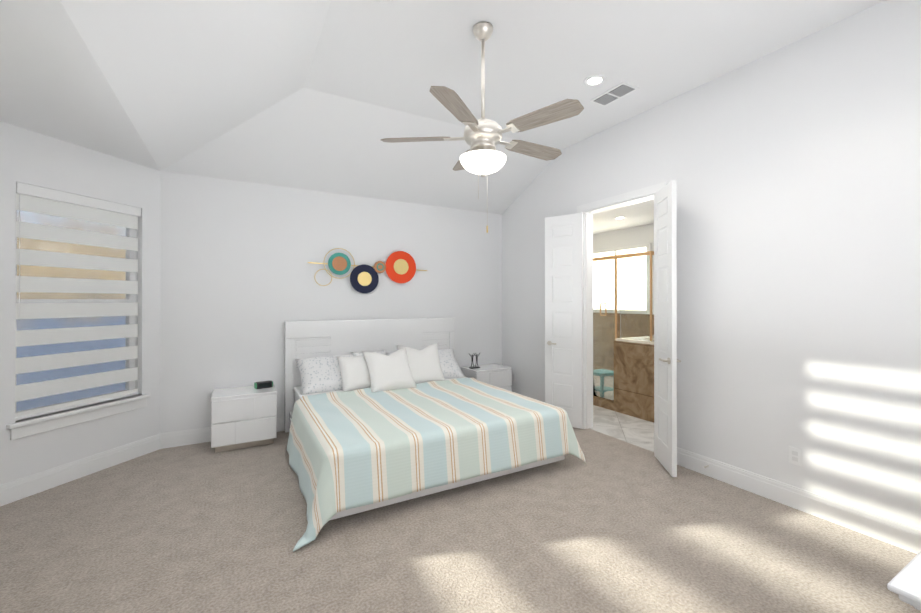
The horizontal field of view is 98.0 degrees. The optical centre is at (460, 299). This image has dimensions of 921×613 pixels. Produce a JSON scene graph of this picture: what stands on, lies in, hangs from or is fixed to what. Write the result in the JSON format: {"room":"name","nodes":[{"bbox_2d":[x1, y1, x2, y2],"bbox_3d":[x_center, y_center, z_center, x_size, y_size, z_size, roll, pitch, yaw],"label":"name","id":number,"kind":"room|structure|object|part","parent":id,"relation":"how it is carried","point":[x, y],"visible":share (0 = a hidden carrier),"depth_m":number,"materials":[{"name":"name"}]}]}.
{"room":"bedroom","nodes":[
{"label":"bedroom","id":0,"kind":"room"},
{"bbox_2d":[0,0,885,213],"bbox_3d":[-0.265,-1.633,2.405,5.700,0.760,6.000,0,0,-29],"label":"ceiling","id":1,"kind":"structure","parent":0,"point":[322,95],"depth_m":2.89,"materials":[{"name":"white paint"}]},
{"bbox_2d":[373,0,392,3],"bbox_3d":[-0.463,-1.787,2.329,0.176,0.010,0.176,0,0,-29],"label":"recessed light","id":2,"kind":"object","parent":1,"relation":"in","point":[383,1],"visible":1,"depth_m":2.40,"materials":[{"name":"white paint"}]},
{"bbox_2d":[381,21,583,232],"bbox_3d":[0.188,-1.115,2.675,1.266,1.352,1.316,0,0,-29],"label":"fan","id":3,"kind":"object","parent":1,"relation":"hanging from","point":[482,156],"visible":1,"depth_m":2.55,"materials":[{"name":"grey wood"}]},
{"bbox_3d":[0.149,-0.686,2.646,0.310,0.492,0.310,0,0,-29],"label":"lamp shade","id":4,"kind":"part","parent":3,"relation":"part of","materials":[{"name":"white glass"}]},
{"bbox_2d":[584,74,605,86],"bbox_3d":[1.097,-1.785,3.269,0.176,0.010,0.176,0,0,-29],"label":"recessed light","id":5,"kind":"object","parent":1,"relation":"in","point":[594,80],"visible":1,"depth_m":3.27,"materials":[{"name":"white paint"}]},
{"bbox_2d":[590,82,638,106],"bbox_3d":[1.337,-1.782,3.495,0.200,0.016,0.360,0,0,-29],"label":"ceiling vent","id":6,"kind":"object","parent":1,"relation":"in","point":[615,93],"visible":1,"depth_m":3.47,"materials":[{"name":"white metal"}]},
{"bbox_2d":[0,376,920,612],"bbox_3d":[0.592,1.500,3.569,8.140,0.100,7.010,0,0,-29],"label":"floor","id":7,"kind":"structure","parent":0,"point":[612,525],"depth_m":2.34,"materials":[{"name":"beige carpet"}]},
{"bbox_2d":[211,384,276,452],"bbox_3d":[-2.178,1.186,4.038,0.564,0.531,0.421,0,0,-29],"label":"nightstand","id":8,"kind":"object","parent":7,"relation":"on","point":[243,417],"visible":1,"depth_m":3.87,"materials":[{"name":"white wood"}]},
{"bbox_2d":[254,380,272,388],"bbox_3d":[-2.046,0.888,4.163,0.168,0.064,0.078,0,0,-41],"label":"alarm clock","id":9,"kind":"object","parent":8,"relation":"on","point":[263,384],"visible":1,"depth_m":4.13,"materials":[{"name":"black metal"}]},
{"bbox_2d":[285,317,585,551],"bbox_3d":[-0.501,0.846,3.862,2.338,1.210,2.355,0,0,-29],"label":"bed","id":10,"kind":"object","parent":7,"relation":"on","point":[379,413],"visible":1,"depth_m":3.34,"materials":[{"name":"multicoloured fabric"}]},
{"bbox_3d":[-1.006,0.849,4.894,2.100,1.210,0.062,0,0,-29],"label":"headboard","id":11,"kind":"part","parent":10,"relation":"part of","materials":[{"name":"white paint"}]},
{"bbox_2d":[461,364,511,390],"bbox_3d":[0.354,1.190,5.452,0.564,0.531,0.421,0,0,-29],"label":"nightstand","id":12,"kind":"object","parent":7,"relation":"on","point":[498,375],"visible":0.46,"depth_m":5.32,"materials":[{"name":"white wood"}]},
{"bbox_2d":[469,353,479,368],"bbox_3d":[0.190,0.821,5.379,0.187,0.204,0.060,0,0,-29],"label":"figurine","id":13,"kind":"object","parent":12,"relation":"on","point":[472,356],"visible":1,"depth_m":5.37,"materials":[{"name":"black metal"}]},
{"bbox_2d":[595,369,613,397],"bbox_3d":[2.118,1.263,5.985,0.340,0.382,0.300,0,0,-29],"label":"stool","id":14,"kind":"object","parent":7,"relation":"on","point":[604,375],"depth_m":5.86,"materials":[{"name":"teal plastic"}]},
{"bbox_2d":[593,251,653,422],"bbox_3d":[2.683,0.440,5.916,1.918,2.033,3.825,0,0,-29],"label":"shower","id":15,"kind":"object","parent":7,"relation":"on","point":[623,347],"visible":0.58,"depth_m":5.16,"materials":[{"name":"brown stone"}]},
{"bbox_2d":[887,551,920,610],"bbox_3d":[1.751,0.999,0.930,1.755,0.890,0.635,0,0,-29],"label":"dresser","id":16,"kind":"object","parent":7,"relation":"on","point":[904,583],"visible":1,"depth_m":0.78,"materials":[{"name":"white paint"}]},
{"bbox_2d":[0,0,920,528],"bbox_3d":[-0.279,-0.223,2.394,5.210,3.340,5.540,0,0,-29],"label":"wall","id":17,"kind":"structure","parent":0,"point":[794,170],"depth_m":3.18,"materials":[{"name":"white paint"}]},
{"bbox_2d":[15,211,134,412],"bbox_3d":[-3.196,0.020,3.340,0.052,1.740,0.880,0,0,16],"label":"window","id":18,"kind":"structure","parent":17,"relation":"in","point":[128,383],"depth_m":3.42,"materials":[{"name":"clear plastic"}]},
{"bbox_2d":[15,182,140,420],"bbox_3d":[-3.126,0.018,3.320,0.075,1.736,0.868,0,0,16],"label":"window blind","id":19,"kind":"object","parent":18,"relation":"attached to","point":[41,200],"visible":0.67,"depth_m":3.25,"materials":[{"name":"white fabric"}]},
{"bbox_2d":[6,394,149,439],"bbox_3d":[-3.112,0.949,3.314,0.130,0.118,0.980,0,0,16],"label":"window sill","id":20,"kind":"structure","parent":17,"relation":"attached to","point":[38,424],"depth_m":3.20,"materials":[{"name":"white paint"}]},
{"bbox_2d":[308,248,426,292],"bbox_3d":[-1.076,-0.341,4.879,1.480,0.540,0.044,0,0,-29],"label":"circles","id":21,"kind":"object","parent":17,"relation":"attached to","point":[399,266],"visible":0.98,"depth_m":4.87,"materials":[{"name":"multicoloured metal"}]},
{"bbox_2d":[0,417,920,553],"bbox_3d":[-0.265,1.375,2.398,4.900,0.146,5.200,0,0,-29],"label":"baseboard","id":22,"kind":"structure","parent":17,"relation":"attached to","point":[904,536],"depth_m":2.98,"materials":[{"name":"white paint"}]},
{"bbox_2d":[545,213,582,428],"bbox_3d":[1.184,0.239,4.598,0.447,2.405,0.035,0,0,37],"label":"door leaf","id":23,"kind":"structure","parent":17,"relation":"in","point":[564,307],"depth_m":4.57,"materials":[{"name":"white paint"}]},
{"bbox_2d":[577,182,666,428],"bbox_3d":[1.662,0.197,4.118,0.176,2.510,1.080,0,0,-29],"label":"door frame","id":24,"kind":"structure","parent":17,"relation":"attached to","point":[588,210],"depth_m":4.49,"materials":[{"name":"white paint"}]},
{"bbox_2d":[654,180,676,476],"bbox_3d":[1.766,0.236,3.461,0.035,2.405,0.447,0,0,9],"label":"door leaf","id":25,"kind":"structure","parent":17,"relation":"in","point":[665,326],"depth_m":3.39,"materials":[{"name":"white paint"}]},
{"bbox_2d":[659,358,680,363],"bbox_3d":[1.746,0.508,3.336,0.137,0.054,0.130,0,0,9],"label":"door handle","id":26,"kind":"object","parent":25,"relation":"attached to","point":[668,360],"depth_m":3.30,"materials":[{"name":"silver metal"}]},
{"bbox_2d":[789,446,801,465],"bbox_3d":[2.323,1.089,2.779,0.008,0.118,0.075,0,0,-29],"label":"electrical outlet","id":27,"kind":"object","parent":17,"relation":"attached to","point":[795,456],"visible":1,"depth_m":2.77,"materials":[{"name":"white paint"}]},
{"bbox_2d":[593,223,653,314],"bbox_3d":[3.663,-0.068,6.278,0.140,3.050,5.280,0,0,-29],"label":"wall","id":28,"kind":"structure","parent":0,"point":[642,234],"depth_m":7.24,"materials":[{"name":"white paint"}]},
{"bbox_2d":[593,243,650,313],"bbox_3d":[2.894,-0.355,7.454,0.043,1.210,1.420,0,0,-29],"label":"window","id":29,"kind":"structure","parent":28,"relation":"in","point":[638,248],"depth_m":7.28,"materials":[{"name":"white glass"}]},
{"bbox_2d":[593,199,653,234],"bbox_3d":[2.484,-1.344,5.623,2.860,0.100,5.300,0,0,-29],"label":"ceiling","id":30,"kind":"structure","parent":0,"point":[639,214],"depth_m":6.32,"materials":[{"name":"white paint"}]},
{"label":"outside","id":31,"kind":"structure","parent":0,"visible":0},
{"bbox_2d":[16,210,125,410],"bbox_3d":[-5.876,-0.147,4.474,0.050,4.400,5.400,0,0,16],"label":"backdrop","id":32,"kind":"structure","parent":31,"point":[70,321],"depth_m":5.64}
]}

